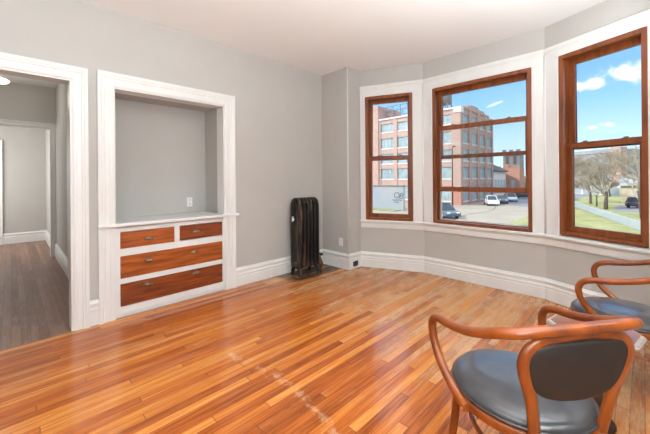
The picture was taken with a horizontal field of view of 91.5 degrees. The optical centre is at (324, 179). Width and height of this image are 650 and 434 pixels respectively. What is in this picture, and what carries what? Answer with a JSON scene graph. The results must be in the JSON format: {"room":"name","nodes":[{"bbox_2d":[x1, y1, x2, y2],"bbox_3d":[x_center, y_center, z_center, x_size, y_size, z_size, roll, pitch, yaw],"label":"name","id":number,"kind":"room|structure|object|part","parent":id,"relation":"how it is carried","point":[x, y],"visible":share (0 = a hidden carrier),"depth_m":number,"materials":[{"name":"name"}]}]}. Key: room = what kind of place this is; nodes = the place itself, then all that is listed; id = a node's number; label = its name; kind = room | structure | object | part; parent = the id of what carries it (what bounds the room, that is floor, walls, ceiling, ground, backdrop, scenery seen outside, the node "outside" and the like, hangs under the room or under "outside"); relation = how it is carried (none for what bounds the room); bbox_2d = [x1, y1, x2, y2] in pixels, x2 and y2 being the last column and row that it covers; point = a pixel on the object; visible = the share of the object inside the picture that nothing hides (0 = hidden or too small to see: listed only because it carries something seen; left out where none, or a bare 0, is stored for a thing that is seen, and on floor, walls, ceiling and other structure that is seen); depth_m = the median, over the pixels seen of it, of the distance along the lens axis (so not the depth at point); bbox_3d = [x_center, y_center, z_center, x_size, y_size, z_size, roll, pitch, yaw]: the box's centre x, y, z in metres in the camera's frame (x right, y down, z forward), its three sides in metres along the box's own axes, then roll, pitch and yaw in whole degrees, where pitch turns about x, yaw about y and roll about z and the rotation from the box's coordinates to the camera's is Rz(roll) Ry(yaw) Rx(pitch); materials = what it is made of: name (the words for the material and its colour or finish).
{"room":"living room","nodes":[
{"label":"living room","id":0,"kind":"room"},
{"bbox_2d":[0,126,45,244],"bbox_3d":[-6.682,-0.098,6.578,2.600,2.900,0.150,0,0,-45],"label":"wall","id":1,"kind":"structure","parent":0,"point":[23,149],"depth_m":6.73,"materials":[{"name":"paint"}]},
{"bbox_2d":[0,140,2,244],"bbox_3d":[-6.955,0.276,6.174,0.930,2.155,0.034,0,0,-45],"label":"trim","id":2,"kind":"structure","parent":1,"relation":"attached to","point":[1,194],"depth_m":6.48,"materials":[{"name":"white wood"}]},
{"bbox_2d":[0,230,45,244],"bbox_3d":[-6.787,1.238,6.339,1.900,0.222,0.027,0,0,-45],"label":"baseboard","id":3,"kind":"structure","parent":1,"relation":"attached to","point":[31,236],"depth_m":6.71,"materials":[{"name":"white wood"}]},
{"bbox_2d":[0,82,55,123],"bbox_3d":[-5.241,-0.109,4.958,1.560,2.900,0.120,0,0,-45],"label":"wall","id":4,"kind":"structure","parent":0,"point":[18,101],"depth_m":5.22,"materials":[{"name":"paint"}]},
{"bbox_2d":[0,119,56,256],"bbox_3d":[-5.162,0.197,5.016,1.411,2.286,0.164,0,0,-45],"label":"trim","id":5,"kind":"structure","parent":4,"relation":"attached to","point":[51,127],"depth_m":5.42,"materials":[{"name":"white wood"}]},
{"bbox_2d":[46,83,67,257],"bbox_3d":[-4.254,-0.117,5.107,0.050,2.900,5.960,0,0,-45],"label":"wall","id":6,"kind":"structure","parent":0,"point":[61,106],"depth_m":4.97,"materials":[{"name":"paint"}]},
{"bbox_2d":[45,230,67,277],"bbox_3d":[-4.793,1.222,5.605,0.027,0.222,3.880,0,0,-45],"label":"baseboard","id":7,"kind":"structure","parent":6,"relation":"attached to","point":[60,256],"depth_m":4.86,"materials":[{"name":"white wood"}]},
{"bbox_2d":[66,111,68,279],"bbox_3d":[-3.065,0.211,3.861,0.105,2.226,1.040,0,0,-45],"label":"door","id":8,"kind":"structure","parent":6,"relation":"in","point":[67,111],"depth_m":4.17,"materials":[{"name":"white wood"}]},
{"bbox_2d":[0,0,322,300],"bbox_3d":[-1.908,-0.135,3.138,5.421,2.900,0.140,0,0,-45],"label":"wall","id":9,"kind":"structure","parent":0,"point":[278,106],"depth_m":3.82,"materials":[{"name":"paint"}]},
{"bbox_2d":[0,52,89,330],"bbox_3d":[-2.574,0.172,2.473,1.159,2.297,0.208,0,0,-45],"label":"trim","id":10,"kind":"structure","parent":9,"relation":"attached to","point":[76,78],"depth_m":2.76,"materials":[{"name":"white wood"}]},
{"bbox_2d":[90,299,98,326],"bbox_3d":[-2.070,1.201,2.849,0.078,0.222,0.027,0,0,-45],"label":"baseboard","id":11,"kind":"structure","parent":9,"relation":"attached to","point":[94,304],"depth_m":2.84,"materials":[{"name":"white wood"}]},
{"bbox_2d":[115,93,216,218],"bbox_3d":[-1.866,0.166,3.643,1.350,2.298,0.520,0,0,-45],"label":"wall niche","id":12,"kind":"object","parent":9,"relation":"in","point":[166,151],"visible":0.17,"depth_m":3.80,"materials":[{"name":"paint"}]},
{"bbox_2d":[187,197,191,206],"bbox_3d":[-1.715,0.288,4.011,0.070,0.114,0.010,0,0,-45],"label":"wall outlet","id":13,"kind":"object","parent":12,"relation":"attached to","point":[189,199],"visible":1,"depth_m":4.01,"materials":[{"name":"white plastic"}]},
{"bbox_2d":[97,69,236,324],"bbox_3d":[-1.628,0.160,3.405,1.365,2.306,0.194,0,0,-45],"label":"trim","id":14,"kind":"structure","parent":9,"relation":"attached to","point":[108,83],"depth_m":3.04,"materials":[{"name":"white wood"}]},
{"bbox_2d":[236,249,322,286],"bbox_3d":[-0.552,1.189,4.359,1.491,0.222,0.027,0,0,-45],"label":"baseboard","id":15,"kind":"structure","parent":9,"relation":"attached to","point":[252,273],"depth_m":4.10,"materials":[{"name":"white wood"}]},
{"bbox_2d":[1,0,604,87],"bbox_3d":[-2.200,-1.658,4.008,6.250,0.150,10.430,0,0,-45],"label":"ceiling","id":16,"kind":"structure","parent":0,"point":[320,37],"depth_m":3.29,"materials":[{"name":"white paint"}]},
{"bbox_2d":[0,74,9,83],"bbox_3d":[-4.524,-1.450,4.397,0.210,0.230,0.210,0,0,-45],"label":"ceiling light","id":17,"kind":"object","parent":16,"relation":"attached to","point":[2,80],"visible":0.64,"depth_m":4.39,"materials":[{"name":"white glass"}]},
{"bbox_3d":[-4.524,-1.370,4.397,0.210,0.070,0.210,0,0,-45],"label":"lamp shade","id":18,"kind":"part","parent":17,"relation":"part of","materials":[{"name":"white glass"}]},
{"bbox_2d":[0,240,649,433],"bbox_3d":[-2.195,1.377,3.991,6.200,0.120,10.430,0,0,-45],"label":"floor","id":19,"kind":"structure","parent":0,"point":[332,350],"depth_m":2.33,"materials":[{"name":"brown wood"}]},
{"bbox_2d":[97,211,238,317],"bbox_3d":[-1.745,0.865,3.551,1.407,0.897,0.603,0,0,-45],"label":"base cabinet","id":20,"kind":"object","parent":19,"relation":"on","point":[162,259],"visible":0.95,"depth_m":3.30,"materials":[{"name":"brown wood"}]},
{"bbox_3d":[-1.924,0.585,3.333,0.488,0.156,0.454,0,0,-45],"label":"drawer","id":21,"kind":"part","parent":20,"relation":"part of","materials":[{"name":"brown wood"}]},
{"bbox_2d":[97,211,238,228],"bbox_3d":[-1.749,0.434,3.551,1.407,0.035,0.603,0,0,-45],"label":"countertop","id":22,"kind":"structure","parent":20,"relation":"on","point":[173,217],"depth_m":3.40,"materials":[{"name":"white wood"}]},
{"bbox_3d":[-1.589,0.870,3.371,1.086,0.828,0.028,0,0,-45],"label":"frame","id":23,"kind":"part","parent":20,"relation":"part of","materials":[{"name":"white wood"}]},
{"bbox_3d":[-1.731,0.839,3.522,1.027,0.208,0.454,0,0,-45],"label":"drawer","id":24,"kind":"part","parent":20,"relation":"part of","materials":[{"name":"brown wood"}]},
{"bbox_3d":[-1.729,1.105,3.522,1.027,0.211,0.454,0,0,-45],"label":"drawer","id":25,"kind":"part","parent":20,"relation":"part of","materials":[{"name":"brown wood"}]},
{"bbox_3d":[-1.539,0.580,3.716,0.479,0.153,0.454,0,0,-45],"label":"drawer","id":26,"kind":"part","parent":20,"relation":"part of","materials":[{"name":"brown wood"}]},
{"bbox_2d":[291,197,322,277],"bbox_3d":[-0.239,0.782,4.410,0.500,1.067,0.236,0,0,-45],"label":"radiator","id":27,"kind":"object","parent":19,"relation":"on","point":[305,252],"visible":1,"depth_m":4.28,"materials":[{"name":"metal"}]},
{"bbox_2d":[428,305,643,433],"bbox_3d":[0.811,0.883,1.291,0.611,0.832,0.606,0,0,-8],"label":"armchair","id":28,"kind":"object","parent":19,"relation":"on","point":[550,386],"visible":1,"depth_m":1.08,"materials":[{"name":"wood"},{"name":"black leather"}]},
{"bbox_3d":[0.606,1.095,1.478,0.076,0.404,0.037,0,0,42],"label":"leg","id":29,"kind":"part","parent":28,"relation":"part of","materials":[{"name":"brown wood"}]},
{"bbox_2d":[453,349,598,433],"bbox_3d":[0.807,0.843,1.321,0.500,0.054,0.524,0,0,-8],"label":"seat cushion","id":30,"kind":"object","parent":28,"relation":"on","point":[487,380],"depth_m":1.19,"materials":[{"name":"black leather"}]},
{"bbox_3d":[0.844,0.635,1.061,0.395,0.213,0.064,0,0,-8],"label":"backrest","id":31,"kind":"part","parent":28,"relation":"part of","materials":[{"name":"black leather"}]},
{"bbox_2d":[546,314,646,433],"bbox_3d":[1.431,1.037,1.686,0.382,0.503,0.382,0,0,9],"label":"side table","id":32,"kind":"object","parent":19,"relation":"on","point":[639,341],"visible":0.12,"depth_m":1.64,"materials":[{"name":"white wood"}]},
{"bbox_2d":[570,259,649,360],"bbox_3d":[1.912,0.875,1.975,0.611,0.832,0.606,0,0,-42],"label":"armchair","id":33,"kind":"object","parent":19,"relation":"on","point":[611,305],"visible":0.73,"depth_m":1.96,"materials":[{"name":"wood"},{"name":"black leather"}]},
{"bbox_2d":[572,296,649,331],"bbox_3d":[1.891,0.834,1.998,0.500,0.054,0.524,0,0,-42],"label":"seat cushion","id":34,"kind":"object","parent":33,"relation":"on","point":[610,305],"depth_m":2.00,"materials":[{"name":"black leather"}]},
{"bbox_3d":[1.928,0.678,1.956,0.611,0.439,0.517,0,0,-42],"label":"arm rail","id":35,"kind":"part","parent":33,"relation":"part of","materials":[{"name":"brown wood"}]},
{"bbox_2d":[321,67,360,253],"bbox_3d":[0.346,-0.153,4.909,0.573,2.900,0.527,0,0,-45],"label":"wall pillar","id":36,"kind":"structure","parent":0,"point":[334,84],"depth_m":4.66,"materials":[{"name":"paint"}]},
{"bbox_2d":[339,238,342,245],"bbox_3d":[0.231,0.916,4.620,0.010,0.118,0.075,0,0,-45],"label":"wall outlet","id":37,"kind":"object","parent":36,"relation":"attached to","point":[340,239],"visible":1,"depth_m":4.61,"materials":[{"name":"white plastic"}]},
{"bbox_2d":[323,249,360,269],"bbox_3d":[0.250,1.183,4.784,0.300,0.222,0.554,0,0,-45],"label":"baseboard","id":38,"kind":"structure","parent":36,"relation":"attached to","point":[332,258],"depth_m":4.63,"materials":[{"name":"white wood"}]},
{"bbox_2d":[347,67,348,253],"bbox_3d":[0.328,-0.253,4.526,0.018,2.700,0.018,0,0,-45],"label":"trim","id":39,"kind":"structure","parent":36,"relation":"attached to","point":[347,67],"depth_m":4.52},
{"bbox_2d":[359,63,424,255],"bbox_3d":[0.985,-0.158,4.643,1.030,2.900,0.220,0,0,22],"label":"wall","id":40,"kind":"structure","parent":0,"point":[381,240],"depth_m":4.54,"materials":[{"name":"paint"}]},
{"bbox_2d":[365,92,412,220],"bbox_3d":[0.945,-0.309,4.626,0.698,1.820,0.202,0,0,22],"label":"window","id":41,"kind":"structure","parent":40,"relation":"in","point":[401,97],"depth_m":4.62,"materials":[{"name":"brown wood"}]},
{"bbox_3d":[0.956,-0.730,4.660,0.622,0.907,0.040,0,0,22],"label":"sash","id":42,"kind":"part","parent":41,"relation":"part of","materials":[{"name":"brown wood"}]},
{"bbox_3d":[0.944,0.114,4.614,0.622,0.906,0.040,0,0,22],"label":"sash","id":43,"kind":"part","parent":41,"relation":"part of","materials":[{"name":"brown wood"}]},
{"bbox_2d":[423,27,546,277],"bbox_3d":[1.937,-0.165,3.951,0.220,2.900,1.522,0,0,-45],"label":"wall","id":44,"kind":"structure","parent":0,"point":[526,258],"depth_m":3.78,"materials":[{"name":"paint"}]},
{"bbox_2d":[432,67,532,231],"bbox_3d":[1.920,-0.320,3.922,0.202,1.818,1.164,0,0,-45],"label":"window","id":45,"kind":"structure","parent":44,"relation":"in","point":[438,93],"depth_m":3.90,"materials":[{"name":"brown wood"}]},
{"bbox_3d":[1.911,-0.275,3.913,0.040,0.870,1.088,0,0,-45],"label":"sash","id":46,"kind":"part","parent":45,"relation":"part of","materials":[{"name":"brown wood"}]},
{"bbox_3d":[1.943,-0.734,3.949,0.040,0.918,1.088,0,0,-45],"label":"sash","id":47,"kind":"part","parent":45,"relation":"part of","materials":[{"name":"brown wood"}]},
{"bbox_3d":[1.971,-0.318,3.973,0.010,1.742,1.088,0,0,-45],"label":"storm frame","id":48,"kind":"part","parent":45,"relation":"part of","materials":[{"name":"clear glass"}]},
{"bbox_2d":[361,251,607,307],"bbox_3d":[1.735,1.172,3.740,0.378,0.222,3.076,0,0,-45],"label":"baseboard","id":49,"kind":"structure","parent":44,"relation":"attached to","point":[561,293],"depth_m":3.82,"materials":[{"name":"white wood"}]},
{"bbox_2d":[360,9,649,249],"bbox_3d":[1.726,-0.377,3.743,0.377,1.968,3.054,0,0,-45],"label":"trim","id":50,"kind":"structure","parent":44,"relation":"attached to","point":[544,68],"depth_m":3.42,"materials":[{"name":"white wood"}]},
{"bbox_2d":[360,219,649,260],"bbox_3d":[1.731,0.644,3.731,0.431,0.115,3.080,0,0,-45],"label":"trim","id":51,"kind":"structure","parent":44,"relation":"attached to","point":[594,247],"depth_m":3.48,"materials":[{"name":"white wood"}]},
{"bbox_2d":[545,0,649,305],"bbox_3d":[2.623,-0.170,2.993,0.220,2.900,1.031,0,0,-22],"label":"wall","id":52,"kind":"structure","parent":0,"point":[568,266],"depth_m":2.96,"materials":[{"name":"paint"}]},
{"bbox_2d":[558,26,648,247],"bbox_3d":[2.607,-0.347,2.946,0.202,1.836,0.712,0,0,-22],"label":"window","id":53,"kind":"structure","parent":52,"relation":"in","point":[567,63],"depth_m":3.03,"materials":[{"name":"brown wood"}]},
{"bbox_3d":[2.598,0.088,2.941,0.040,0.900,0.636,0,0,-22],"label":"sash","id":54,"kind":"part","parent":53,"relation":"part of","materials":[{"name":"brown wood"}]},
{"bbox_3d":[2.638,-0.763,2.959,0.040,0.930,0.636,0,0,-22],"label":"sash","id":55,"kind":"part","parent":53,"relation":"part of","materials":[{"name":"brown wood"}]},
{"label":"outside","id":56,"kind":"structure","parent":0,"visible":0},
{"bbox_2d":[507,195,640,233],"bbox_3d":[228.420,3.370,58.211,394.000,0.320,260.500,0,0,-45],"label":"lawn","id":57,"kind":"structure","parent":56,"point":[583,218],"depth_m":38.95,"materials":[{"name":"green plant"}]},
{"bbox_2d":[574,154,593,203],"bbox_3d":[47.657,0.042,60.617,6.801,9.293,6.138,0,0,-45],"label":"bare tree","id":58,"kind":"object","parent":57,"relation":"on","point":[575,160],"visible":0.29,"depth_m":59.13,"materials":[{"name":"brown plant"}]},
{"bbox_2d":[575,177,619,205],"bbox_3d":[46.248,2.010,54.622,4.602,5.367,7.076,0,0,-45],"label":"bare tree","id":59,"kind":"object","parent":57,"relation":"on","point":[579,184],"visible":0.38,"depth_m":54.32,"materials":[{"name":"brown plant"}]},
{"bbox_2d":[575,182,620,195],"bbox_3d":[77.190,2.702,89.268,5.500,3.400,16.497,0,0,-6],"label":"building","id":60,"kind":"structure","parent":57,"relation":"on","point":[616,191],"depth_m":85.66,"materials":[{"name":"beige stone"}]},
{"bbox_3d":[74.343,3.249,93.003,0.150,2.250,2.200,0,0,-6],"label":"garage door","id":61,"kind":"part","parent":60,"relation":"part of","materials":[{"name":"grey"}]},
{"bbox_3d":[75.519,3.240,82.336,0.150,2.250,2.200,0,0,-6],"label":"garage door","id":62,"kind":"part","parent":60,"relation":"part of","materials":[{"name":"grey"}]},
{"bbox_2d":[574,154,635,209],"bbox_3d":[42.913,0.301,49.877,9.386,8.851,6.613,0,0,-22],"label":"bare tree","id":63,"kind":"object","parent":57,"relation":"on","point":[593,174],"visible":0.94,"depth_m":49.32,"materials":[{"name":"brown plant"}]},
{"bbox_2d":[574,147,639,182],"bbox_3d":[102.180,-3.242,116.778,12.700,14.900,24.435,0,0,-6],"label":"warehouse","id":64,"kind":"structure","parent":57,"relation":"on","point":[622,149],"depth_m":108.42,"materials":[{"name":"brick"}]},
{"bbox_2d":[575,201,640,230],"bbox_3d":[34.201,4.235,38.911,0.124,1.000,35.090,0,0,28],"label":"sidewalk","id":65,"kind":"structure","parent":57,"relation":"on","point":[629,222],"depth_m":35.67,"materials":[{"name":"grey concrete"}]},
{"bbox_2d":[579,149,639,196],"bbox_3d":[71.482,-1.668,80.882,11.439,12.359,14.130,0,0,-45],"label":"bare tree","id":66,"kind":"object","parent":57,"relation":"on","point":[603,155],"visible":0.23,"depth_m":80.02,"materials":[{"name":"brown plant"}]},
{"bbox_2d":[594,136,639,217],"bbox_3d":[39.096,-0.216,38.614,8.290,9.965,11.551,0,0,28],"label":"bare tree","id":67,"kind":"object","parent":57,"relation":"on","point":[636,173],"visible":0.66,"depth_m":40.42,"materials":[{"name":"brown plant"}]},
{"bbox_2d":[619,175,638,202],"bbox_3d":[62.839,1.813,60.207,9.000,5.400,9.800,0,0,-45],"label":"house","id":68,"kind":"structure","parent":57,"relation":"on","point":[626,191],"depth_m":60.33,"materials":[{"name":"beige"}]},
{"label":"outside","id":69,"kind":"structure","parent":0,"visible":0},
{"bbox_2d":[373,208,400,211],"bbox_3d":[7.824,4.880,51.880,1.800,0.120,9.400,0,0,-45],"label":"lawn strip","id":70,"kind":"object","parent":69,"point":[380,209],"visible":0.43,"depth_m":50.05,"materials":[{"name":"green plant"}]},
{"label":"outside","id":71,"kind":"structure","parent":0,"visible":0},
{"bbox_2d":[373,202,527,223],"bbox_3d":[34.531,4.882,253.223,394.000,0.300,289.500,0,0,-45],"label":"pavement","id":72,"kind":"structure","parent":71,"point":[505,214],"depth_m":45.80,"materials":[{"name":"concrete"}]},
{"bbox_2d":[373,185,404,210],"bbox_3d":[9.100,2.954,52.106,0.510,3.950,9.100,0,0,-45],"label":"sign","id":73,"kind":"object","parent":72,"relation":"on","point":[384,196],"depth_m":50.63,"materials":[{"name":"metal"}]},
{"bbox_2d":[373,105,493,204],"bbox_3d":[21.854,-5.820,73.759,18.370,21.300,26.670,0,0,-45],"label":"building","id":74,"kind":"structure","parent":72,"relation":"on","point":[390,135],"depth_m":66.18,"materials":[{"name":"brick"}]},
{"bbox_2d":[386,101,445,117],"bbox_3d":[19.444,-14.682,68.167,2.623,3.538,13.471,0,0,-45],"label":"sign frame","id":75,"kind":"object","parent":74,"relation":"on","point":[400,109],"visible":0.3,"depth_m":69.81,"materials":[{"name":"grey metal"}]},
{"bbox_2d":[443,95,451,107],"bbox_3d":[24.388,-15.782,64.277,2.600,5.614,2.600,0,0,-45],"label":"tank","id":76,"kind":"object","parent":74,"relation":"on","point":[447,100],"visible":0.29,"depth_m":63.12,"materials":[{"name":"grey metal"}]},
{"bbox_2d":[442,202,460,217],"bbox_3d":[15.350,3.956,40.761,2.030,1.850,4.710,0,0,-7],"label":"car","id":77,"kind":"object","parent":72,"relation":"on","point":[448,210],"visible":0.56,"depth_m":39.15,"materials":[{"name":"blue metal"}]},
{"bbox_2d":[452,146,455,204],"bbox_3d":[22.547,-0.455,55.440,0.558,10.560,2.236,0,0,19],"label":"pole","id":78,"kind":"object","parent":72,"relation":"on","point":[452,146],"visible":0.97,"depth_m":56.34,"materials":[{"name":"grey metal"}]},
{"bbox_2d":[484,195,499,205],"bbox_3d":[30.534,3.889,58.112,1.930,1.750,4.510,0,0,17],"label":"car","id":79,"kind":"object","parent":72,"relation":"on","point":[489,199],"visible":1,"depth_m":57.24,"materials":[{"name":"white metal"}]},
{"bbox_2d":[493,165,507,196],"bbox_3d":[37.565,-0.291,80.503,12.000,10.000,13.000,0,0,-45],"label":"gabled hall","id":80,"kind":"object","parent":72,"relation":"on","point":[499,173],"visible":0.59,"depth_m":76.81,"materials":[{"name":"beige stone"}]},
{"bbox_2d":[498,149,523,187],"bbox_3d":[49.609,-1.685,85.718,8.550,12.600,7.400,0,0,-45],"label":"brick church","id":81,"kind":"structure","parent":72,"relation":"on","point":[514,164],"depth_m":82.14,"materials":[{"name":"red brick"}]},
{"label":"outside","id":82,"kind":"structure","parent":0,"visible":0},
{"bbox_2d":[613,205,638,211],"bbox_3d":[48.721,4.607,48.898,14.000,0.030,5.700,0,0,-45],"label":"gravel drive","id":83,"kind":"structure","parent":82,"point":[621,208],"depth_m":48.24,"materials":[{"name":"concrete"}]},
{"bbox_2d":[625,196,638,207],"bbox_3d":[50.447,3.689,50.694,4.810,1.800,1.980,0,0,-25],"label":"car","id":84,"kind":"object","parent":83,"relation":"on","point":[631,201],"visible":0.44,"depth_m":49.94,"materials":[{"name":"grey metal"}]},
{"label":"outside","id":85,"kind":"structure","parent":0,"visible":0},
{"bbox_2d":[483,194,587,205],"bbox_3d":[55.408,4.563,77.984,61.500,0.015,11.480,0,0,-45],"label":"road","id":86,"kind":"structure","parent":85,"point":[522,201],"depth_m":64.90,"materials":[{"name":"grey asphalt"}]},
{"bbox_2d":[497,195,508,203],"bbox_3d":[34.861,3.980,62.272,1.880,1.500,4.510,0,0,25],"label":"car","id":87,"kind":"object","parent":86,"relation":"on","point":[502,198],"visible":0.76,"depth_m":61.12,"materials":[{"name":"grey metal"}]},
{"bbox_2d":[504,193,517,201],"bbox_3d":[39.328,3.770,67.138,1.980,1.850,4.710,0,0,21],"label":"car","id":88,"kind":"object","parent":86,"relation":"on","point":[511,196],"visible":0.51,"depth_m":66.03,"materials":[{"name":"silver metal"}]},
{"bbox_2d":[515,193,527,197],"bbox_3d":[47.974,3.628,75.880,5.010,2.000,2.030,0,0,40],"label":"car","id":89,"kind":"object","parent":86,"relation":"on","point":[518,195],"visible":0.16,"depth_m":75.53,"materials":[{"name":"grey metal"}]}
]}

